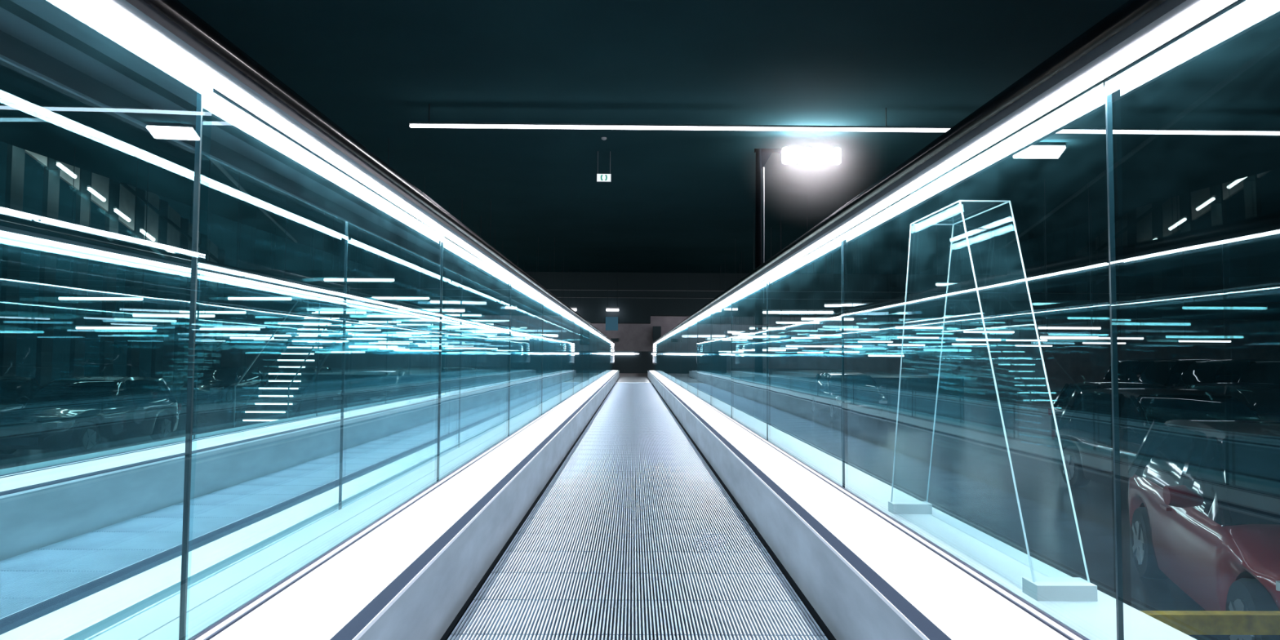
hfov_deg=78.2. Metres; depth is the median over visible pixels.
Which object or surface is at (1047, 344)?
lamp
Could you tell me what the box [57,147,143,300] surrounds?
lamp
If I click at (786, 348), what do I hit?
lamp
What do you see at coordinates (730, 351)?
lamp
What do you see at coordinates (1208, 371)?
van
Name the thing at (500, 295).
lamp
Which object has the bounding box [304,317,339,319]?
step light
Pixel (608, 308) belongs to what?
ceiling lamp
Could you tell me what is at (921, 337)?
lamp
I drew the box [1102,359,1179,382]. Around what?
van
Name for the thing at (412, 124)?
ceiling lamp
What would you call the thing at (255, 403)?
step light
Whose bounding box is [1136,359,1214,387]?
van
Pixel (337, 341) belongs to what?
lamp
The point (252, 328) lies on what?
lamp
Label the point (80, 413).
car
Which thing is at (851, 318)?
lamp
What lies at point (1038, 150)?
floodlight
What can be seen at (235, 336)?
lamp
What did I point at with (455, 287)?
lamp
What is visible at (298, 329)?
step light
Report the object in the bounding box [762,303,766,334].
lamp
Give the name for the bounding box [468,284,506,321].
lamp
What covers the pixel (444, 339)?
lamp
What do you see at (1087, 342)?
lamp
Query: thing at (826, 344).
lamp
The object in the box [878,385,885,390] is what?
mirror
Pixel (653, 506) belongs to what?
walkway
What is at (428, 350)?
lamp
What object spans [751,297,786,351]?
lamp
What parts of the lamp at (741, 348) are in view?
hanging rod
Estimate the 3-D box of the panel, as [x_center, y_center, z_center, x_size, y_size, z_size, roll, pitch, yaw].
[-1.668,0.217,46.578,0.740,0.800,0.100,0,-3,0]
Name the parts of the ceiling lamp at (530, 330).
hanging rod, hanging rod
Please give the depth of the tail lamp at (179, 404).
18.79 m
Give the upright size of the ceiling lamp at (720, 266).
3.927 m
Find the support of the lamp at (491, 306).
hanging from the ceiling
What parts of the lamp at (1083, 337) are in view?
hanging rod, hanging rod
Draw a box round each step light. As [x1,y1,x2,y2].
[242,419,278,421]
[244,411,284,413]
[254,403,292,404]
[258,387,297,389]
[258,395,293,396]
[268,373,301,374]
[268,380,301,382]
[277,359,314,360]
[279,366,305,367]
[280,352,314,354]
[287,346,322,348]
[292,340,319,342]
[297,328,326,329]
[298,334,328,336]
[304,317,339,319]
[304,323,331,324]
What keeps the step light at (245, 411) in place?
attached to the staircase
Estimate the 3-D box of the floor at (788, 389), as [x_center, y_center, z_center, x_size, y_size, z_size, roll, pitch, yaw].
[-0.335,3.184,39.193,24.000,1.300,21.400,0,-3,0]
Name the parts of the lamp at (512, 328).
hanging rod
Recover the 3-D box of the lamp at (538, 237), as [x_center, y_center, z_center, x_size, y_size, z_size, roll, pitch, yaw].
[-3.942,-1.417,33.069,0.900,4.123,0.077,0,-3,0]
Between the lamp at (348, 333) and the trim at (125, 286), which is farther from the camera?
the trim at (125, 286)
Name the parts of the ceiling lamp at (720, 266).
hanging rod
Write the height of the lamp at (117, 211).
0.448 m
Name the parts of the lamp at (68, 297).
hanging rod, hanging rod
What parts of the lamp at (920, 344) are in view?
hanging rod, hanging rod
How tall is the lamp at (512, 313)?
3.548 m
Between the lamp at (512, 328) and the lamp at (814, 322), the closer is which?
the lamp at (814, 322)
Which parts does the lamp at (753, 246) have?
hanging rod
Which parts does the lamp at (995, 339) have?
hanging rod, hanging rod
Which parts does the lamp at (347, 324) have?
hanging rod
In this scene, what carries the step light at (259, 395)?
attached to the staircase
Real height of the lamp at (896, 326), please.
4.011 m
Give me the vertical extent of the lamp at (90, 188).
0.448 m
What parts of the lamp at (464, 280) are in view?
hanging rod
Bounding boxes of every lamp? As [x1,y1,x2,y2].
[49,160,77,178]
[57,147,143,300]
[75,171,152,329]
[80,185,106,201]
[106,207,131,222]
[132,152,215,317]
[133,227,155,240]
[161,244,176,253]
[177,403,181,410]
[178,190,246,313]
[199,205,260,330]
[227,172,292,300]
[229,218,274,338]
[266,227,317,337]
[302,246,351,325]
[307,245,342,342]
[315,220,366,313]
[323,137,395,281]
[338,251,381,330]
[346,258,386,339]
[347,244,395,334]
[348,168,398,348]
[351,240,404,336]
[359,231,401,323]
[371,238,429,299]
[377,269,413,342]
[378,263,411,336]
[380,275,404,348]
[383,248,422,334]
[393,261,426,351]
[396,248,433,325]
[398,335,431,337]
[400,253,430,351]
[408,103,1279,135]
[408,262,447,340]
[410,206,453,311]
[417,258,453,346]
[425,325,459,342]
[426,273,465,343]
[430,215,486,304]
[430,267,462,329]
[443,225,481,315]
[446,280,472,353]
[450,287,479,334]
[457,199,493,325]
[462,280,491,344]
[463,289,493,352]
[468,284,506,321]
[480,252,509,321]
[486,336,513,346]
[488,306,511,353]
[493,229,520,329]
[500,294,527,328]
[511,312,524,331]
[515,249,537,334]
[524,264,562,332]
[534,237,555,334]
[568,266,581,288]
[569,271,577,311]
[605,271,618,311]
[686,266,720,318]
[728,306,737,310]
[728,318,742,352]
[728,337,752,339]
[728,338,746,340]
[732,332,755,334]
[737,251,751,351]
[749,245,785,328]
[750,303,785,329]
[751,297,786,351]
[762,226,833,314]
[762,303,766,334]
[768,323,797,349]
[776,297,819,324]
[786,313,821,346]
[791,271,820,338]
[797,293,822,353]
[800,195,853,320]
[809,284,841,336]
[821,253,862,347]
[829,260,859,352]
[840,235,879,330]
[857,271,893,342]
[867,284,904,356]
[887,260,924,346]
[895,208,942,328]
[897,255,938,338]
[951,271,986,345]
[955,222,1000,341]
[963,232,1014,333]
[1005,268,1047,341]
[1015,342,1052,346]
[1037,203,1101,328]
[1040,178,1099,339]
[1048,408,1051,415]
[1051,430,1055,439]
[1082,262,1125,343]
[1097,234,1143,339]
[1177,242,1231,342]
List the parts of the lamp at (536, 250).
hanging rod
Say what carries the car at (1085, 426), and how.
on the floor at (971, 482)
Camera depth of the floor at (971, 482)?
14.42 m
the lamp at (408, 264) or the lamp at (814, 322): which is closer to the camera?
the lamp at (814, 322)
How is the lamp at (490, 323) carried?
hanging from the ceiling
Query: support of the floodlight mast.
on the floor at (971, 482)
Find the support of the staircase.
on the floor at (971, 482)
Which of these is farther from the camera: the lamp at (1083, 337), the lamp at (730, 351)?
the lamp at (730, 351)
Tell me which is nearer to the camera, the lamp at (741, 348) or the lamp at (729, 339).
the lamp at (741, 348)
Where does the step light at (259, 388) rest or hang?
attached to the staircase
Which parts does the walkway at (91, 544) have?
glass panel, skirt panel, handrail, glass panel, glass panel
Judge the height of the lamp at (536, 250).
4.004 m
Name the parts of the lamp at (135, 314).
hanging rod, hanging rod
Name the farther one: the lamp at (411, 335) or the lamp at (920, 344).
the lamp at (411, 335)
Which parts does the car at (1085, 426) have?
roof panel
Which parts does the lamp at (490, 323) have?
hanging rod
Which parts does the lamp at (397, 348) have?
hanging rod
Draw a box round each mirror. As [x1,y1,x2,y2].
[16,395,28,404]
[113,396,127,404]
[818,385,826,390]
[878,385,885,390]
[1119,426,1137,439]
[1162,484,1204,507]
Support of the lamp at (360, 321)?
hanging from the ceiling
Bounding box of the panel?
[605,316,617,330]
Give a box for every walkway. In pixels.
[0,0,537,639]
[10,0,1279,639]
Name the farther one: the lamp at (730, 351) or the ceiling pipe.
the lamp at (730, 351)
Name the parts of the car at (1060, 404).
roof panel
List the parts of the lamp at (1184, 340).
hanging rod, hanging rod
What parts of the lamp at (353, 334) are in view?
hanging rod, hanging rod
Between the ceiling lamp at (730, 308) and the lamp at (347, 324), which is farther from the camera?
the ceiling lamp at (730, 308)
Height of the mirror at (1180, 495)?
0.161 m
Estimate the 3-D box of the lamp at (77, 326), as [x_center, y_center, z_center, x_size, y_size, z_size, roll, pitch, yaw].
[-13.929,-1.927,20.991,2.000,4.356,0.077,0,-3,0]
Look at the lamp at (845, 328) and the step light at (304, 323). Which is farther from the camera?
the lamp at (845, 328)
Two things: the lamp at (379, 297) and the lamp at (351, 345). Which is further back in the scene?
the lamp at (379, 297)
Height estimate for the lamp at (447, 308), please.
3.530 m
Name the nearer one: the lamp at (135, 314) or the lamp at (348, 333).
the lamp at (135, 314)
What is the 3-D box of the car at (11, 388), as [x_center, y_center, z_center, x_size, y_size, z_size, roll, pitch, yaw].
[-14.535,1.939,16.598,2.194,1.504,4.125,0,-3,0]
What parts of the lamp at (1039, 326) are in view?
hanging rod, hanging rod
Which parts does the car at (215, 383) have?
roof panel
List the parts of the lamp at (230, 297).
hanging rod, hanging rod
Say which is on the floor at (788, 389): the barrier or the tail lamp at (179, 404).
the barrier
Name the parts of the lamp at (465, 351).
hanging rod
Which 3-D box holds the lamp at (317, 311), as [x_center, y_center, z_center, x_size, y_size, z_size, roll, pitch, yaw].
[-9.462,-2.045,25.040,1.600,3.688,0.077,0,-3,0]
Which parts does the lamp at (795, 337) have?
hanging rod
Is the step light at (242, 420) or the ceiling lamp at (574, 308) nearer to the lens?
the step light at (242, 420)
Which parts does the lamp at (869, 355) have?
hanging rod, hanging rod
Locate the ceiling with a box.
[0,0,1279,276]
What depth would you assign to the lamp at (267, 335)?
30.87 m
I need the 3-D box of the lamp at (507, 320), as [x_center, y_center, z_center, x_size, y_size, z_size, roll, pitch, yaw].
[-7.080,-1.603,38.055,1.600,3.327,0.077,0,-3,0]
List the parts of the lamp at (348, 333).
hanging rod, hanging rod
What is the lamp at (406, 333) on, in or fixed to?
hanging from the ceiling
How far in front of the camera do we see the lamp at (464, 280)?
40.88 m
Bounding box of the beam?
[124,268,1279,324]
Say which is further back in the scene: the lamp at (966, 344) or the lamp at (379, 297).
the lamp at (966, 344)
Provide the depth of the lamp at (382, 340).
45.84 m
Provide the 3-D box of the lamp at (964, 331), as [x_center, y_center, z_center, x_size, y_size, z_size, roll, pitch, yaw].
[13.798,-1.472,31.225,2.000,3.967,0.077,0,-3,0]
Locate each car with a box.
[0,376,41,416]
[0,376,181,455]
[180,365,266,404]
[262,366,333,402]
[435,367,480,373]
[810,372,888,421]
[1048,382,1171,430]
[1051,387,1268,492]
[1127,419,1279,639]
[1183,382,1279,421]
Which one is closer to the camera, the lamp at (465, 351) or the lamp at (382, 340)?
the lamp at (465, 351)
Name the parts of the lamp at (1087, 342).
hanging rod, hanging rod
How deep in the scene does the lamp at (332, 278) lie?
17.98 m
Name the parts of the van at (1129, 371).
roof panel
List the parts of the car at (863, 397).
roof panel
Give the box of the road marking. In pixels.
[1139,610,1279,635]
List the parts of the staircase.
stair rail, stair rail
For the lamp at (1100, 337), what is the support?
hanging from the ceiling
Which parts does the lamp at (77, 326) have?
hanging rod, hanging rod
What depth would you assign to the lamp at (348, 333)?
32.94 m
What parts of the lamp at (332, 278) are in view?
hanging rod, hanging rod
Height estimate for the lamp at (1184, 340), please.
4.234 m
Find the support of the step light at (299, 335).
attached to the staircase
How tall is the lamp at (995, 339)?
4.355 m
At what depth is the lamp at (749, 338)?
45.02 m
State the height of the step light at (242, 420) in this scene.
0.040 m
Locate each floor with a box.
[0,386,1228,639]
[299,366,964,413]
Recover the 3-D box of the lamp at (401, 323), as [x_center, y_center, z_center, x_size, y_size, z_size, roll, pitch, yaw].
[-9.968,-1.590,35.026,1.600,3.670,0.077,0,-3,0]
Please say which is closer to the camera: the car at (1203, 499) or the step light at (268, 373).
the car at (1203, 499)
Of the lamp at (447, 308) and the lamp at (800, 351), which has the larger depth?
the lamp at (800, 351)
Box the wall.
[162,315,1279,391]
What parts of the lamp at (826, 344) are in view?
hanging rod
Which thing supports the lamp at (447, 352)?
hanging from the ceiling
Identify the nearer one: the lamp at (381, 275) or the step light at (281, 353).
the step light at (281, 353)
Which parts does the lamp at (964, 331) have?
hanging rod, hanging rod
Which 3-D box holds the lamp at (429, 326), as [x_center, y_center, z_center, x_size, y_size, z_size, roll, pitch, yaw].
[-11.743,-0.777,46.986,2.000,4.201,0.077,0,-3,0]
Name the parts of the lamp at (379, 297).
hanging rod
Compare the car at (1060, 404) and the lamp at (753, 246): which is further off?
the lamp at (753, 246)
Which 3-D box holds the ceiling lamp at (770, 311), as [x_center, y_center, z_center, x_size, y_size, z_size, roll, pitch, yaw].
[6.045,-1.888,30.175,2.705,3.330,0.121,0,-3,0]
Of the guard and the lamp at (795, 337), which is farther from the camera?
the lamp at (795, 337)
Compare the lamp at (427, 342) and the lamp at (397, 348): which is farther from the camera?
the lamp at (397, 348)
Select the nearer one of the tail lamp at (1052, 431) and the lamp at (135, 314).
the tail lamp at (1052, 431)
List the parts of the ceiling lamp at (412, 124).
hanging rod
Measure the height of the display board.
1.170 m
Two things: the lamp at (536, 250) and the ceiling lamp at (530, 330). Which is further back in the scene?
the ceiling lamp at (530, 330)
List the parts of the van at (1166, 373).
roof panel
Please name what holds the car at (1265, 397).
on the floor at (971, 482)
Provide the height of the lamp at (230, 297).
3.620 m
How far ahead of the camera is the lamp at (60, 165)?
28.87 m
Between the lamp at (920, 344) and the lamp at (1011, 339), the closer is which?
the lamp at (920, 344)
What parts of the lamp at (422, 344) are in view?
hanging rod, hanging rod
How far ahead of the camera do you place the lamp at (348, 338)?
39.86 m
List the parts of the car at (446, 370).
roof panel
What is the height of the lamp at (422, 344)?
4.678 m
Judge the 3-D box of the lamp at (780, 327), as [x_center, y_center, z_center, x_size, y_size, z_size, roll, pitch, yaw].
[4.387,-1.689,27.148,1.200,4.029,0.077,0,-3,0]
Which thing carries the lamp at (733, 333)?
hanging from the ceiling
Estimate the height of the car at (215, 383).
1.504 m
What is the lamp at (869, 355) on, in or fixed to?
hanging from the ceiling
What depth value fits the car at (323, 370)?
31.92 m
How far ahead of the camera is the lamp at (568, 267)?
44.13 m
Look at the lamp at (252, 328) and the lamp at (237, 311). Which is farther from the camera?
the lamp at (252, 328)
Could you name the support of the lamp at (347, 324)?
hanging from the ceiling
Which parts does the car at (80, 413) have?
roof panel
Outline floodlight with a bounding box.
[1012,142,1066,158]
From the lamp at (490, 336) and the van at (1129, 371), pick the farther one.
the lamp at (490, 336)
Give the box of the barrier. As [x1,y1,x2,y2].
[612,351,654,373]
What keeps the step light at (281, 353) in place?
attached to the staircase
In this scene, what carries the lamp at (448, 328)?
hanging from the ceiling
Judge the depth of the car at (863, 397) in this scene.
25.68 m
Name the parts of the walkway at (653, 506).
handrail, skirt panel, glass panel, glass panel, glass panel, glass panel, glass panel, glass panel, glass panel, glass panel, glass panel, glass panel, glass panel, glass panel, glass panel, glass panel, glass panel, landing plate, comb plate, glass panel, glass panel, glass panel, glass panel, glass panel, glass panel, glass panel, glass panel, glass panel, glass panel, glass panel, glass panel, glass panel, glass panel, glass panel, skirt panel, handrail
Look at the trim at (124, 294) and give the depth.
46.76 m
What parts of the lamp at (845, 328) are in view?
hanging rod, hanging rod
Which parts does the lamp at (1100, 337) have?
hanging rod, hanging rod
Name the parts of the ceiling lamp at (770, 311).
hanging rod, hanging rod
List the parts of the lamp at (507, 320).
hanging rod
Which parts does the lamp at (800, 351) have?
hanging rod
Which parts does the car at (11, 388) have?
roof panel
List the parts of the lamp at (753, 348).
hanging rod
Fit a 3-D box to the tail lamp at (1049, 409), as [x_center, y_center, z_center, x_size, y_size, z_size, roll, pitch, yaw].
[10.017,2.215,18.991,0.276,0.160,0.150,0,-3,0]
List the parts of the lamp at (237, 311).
hanging rod, hanging rod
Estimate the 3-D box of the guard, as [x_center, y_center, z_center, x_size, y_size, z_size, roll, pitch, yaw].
[0.871,0.132,2.029,0.177,0.894,0.910,0,-3,0]
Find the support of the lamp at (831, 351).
hanging from the ceiling
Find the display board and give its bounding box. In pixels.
[653,326,661,342]
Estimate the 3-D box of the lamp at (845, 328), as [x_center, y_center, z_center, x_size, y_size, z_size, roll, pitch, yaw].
[8.959,-1.509,32.185,1.600,3.863,0.077,0,-3,0]
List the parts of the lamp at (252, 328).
hanging rod, hanging rod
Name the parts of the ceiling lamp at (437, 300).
hanging rod, hanging rod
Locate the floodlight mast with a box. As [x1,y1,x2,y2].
[754,146,840,422]
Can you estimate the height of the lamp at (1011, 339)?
4.123 m
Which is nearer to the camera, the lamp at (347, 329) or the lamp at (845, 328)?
the lamp at (845, 328)
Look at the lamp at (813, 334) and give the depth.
38.07 m
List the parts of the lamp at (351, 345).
hanging rod, hanging rod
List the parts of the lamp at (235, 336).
hanging rod, hanging rod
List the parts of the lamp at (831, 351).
hanging rod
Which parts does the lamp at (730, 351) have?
hanging rod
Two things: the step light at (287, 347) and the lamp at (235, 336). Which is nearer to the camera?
the step light at (287, 347)
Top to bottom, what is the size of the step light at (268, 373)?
0.040 m
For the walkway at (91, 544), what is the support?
on the floor at (971, 482)
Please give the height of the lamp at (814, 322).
3.738 m
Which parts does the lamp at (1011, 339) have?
hanging rod, hanging rod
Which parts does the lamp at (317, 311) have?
hanging rod, hanging rod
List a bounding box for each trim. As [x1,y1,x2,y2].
[124,286,1279,295]
[124,293,1279,302]
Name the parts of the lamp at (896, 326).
hanging rod, hanging rod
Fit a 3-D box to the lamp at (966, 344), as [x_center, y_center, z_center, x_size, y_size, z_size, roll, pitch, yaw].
[18.888,-0.669,45.249,2.000,4.199,0.077,0,-3,0]
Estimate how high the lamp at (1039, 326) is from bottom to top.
4.031 m
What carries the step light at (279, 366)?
attached to the staircase
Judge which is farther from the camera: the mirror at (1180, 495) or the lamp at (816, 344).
the lamp at (816, 344)
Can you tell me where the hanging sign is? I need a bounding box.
[596,151,611,182]
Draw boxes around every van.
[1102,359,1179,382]
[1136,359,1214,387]
[1171,359,1276,389]
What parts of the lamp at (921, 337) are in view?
hanging rod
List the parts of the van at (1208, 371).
roof panel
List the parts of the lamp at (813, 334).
hanging rod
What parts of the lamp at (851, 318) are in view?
hanging rod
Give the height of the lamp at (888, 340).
4.088 m
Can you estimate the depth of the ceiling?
17.46 m
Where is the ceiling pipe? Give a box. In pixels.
[207,156,297,243]
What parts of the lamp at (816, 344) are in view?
hanging rod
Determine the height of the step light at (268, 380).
0.040 m
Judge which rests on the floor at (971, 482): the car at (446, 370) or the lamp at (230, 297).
the car at (446, 370)
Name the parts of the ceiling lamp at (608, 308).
hanging rod, hanging rod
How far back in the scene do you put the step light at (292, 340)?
25.84 m
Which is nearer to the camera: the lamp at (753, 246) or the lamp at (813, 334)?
the lamp at (753, 246)
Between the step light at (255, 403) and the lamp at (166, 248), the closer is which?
the step light at (255, 403)
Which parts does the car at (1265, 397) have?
roof panel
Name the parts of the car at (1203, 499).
door handle, roof panel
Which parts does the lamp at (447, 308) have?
hanging rod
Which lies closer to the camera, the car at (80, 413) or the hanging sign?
the car at (80, 413)
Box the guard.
[888,200,1097,601]
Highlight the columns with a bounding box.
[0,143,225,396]
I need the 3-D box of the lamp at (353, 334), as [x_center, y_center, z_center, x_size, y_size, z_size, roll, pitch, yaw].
[-7.928,-1.717,24.037,1.600,4.417,0.077,0,-3,0]
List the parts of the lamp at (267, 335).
hanging rod, hanging rod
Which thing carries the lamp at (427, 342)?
hanging from the ceiling
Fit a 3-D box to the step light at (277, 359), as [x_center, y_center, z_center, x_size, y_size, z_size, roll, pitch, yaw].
[-10.800,1.265,24.743,1.147,0.040,0.019,0,-3,0]
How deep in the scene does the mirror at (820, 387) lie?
25.86 m
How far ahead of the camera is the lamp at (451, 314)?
29.95 m
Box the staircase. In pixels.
[232,287,350,426]

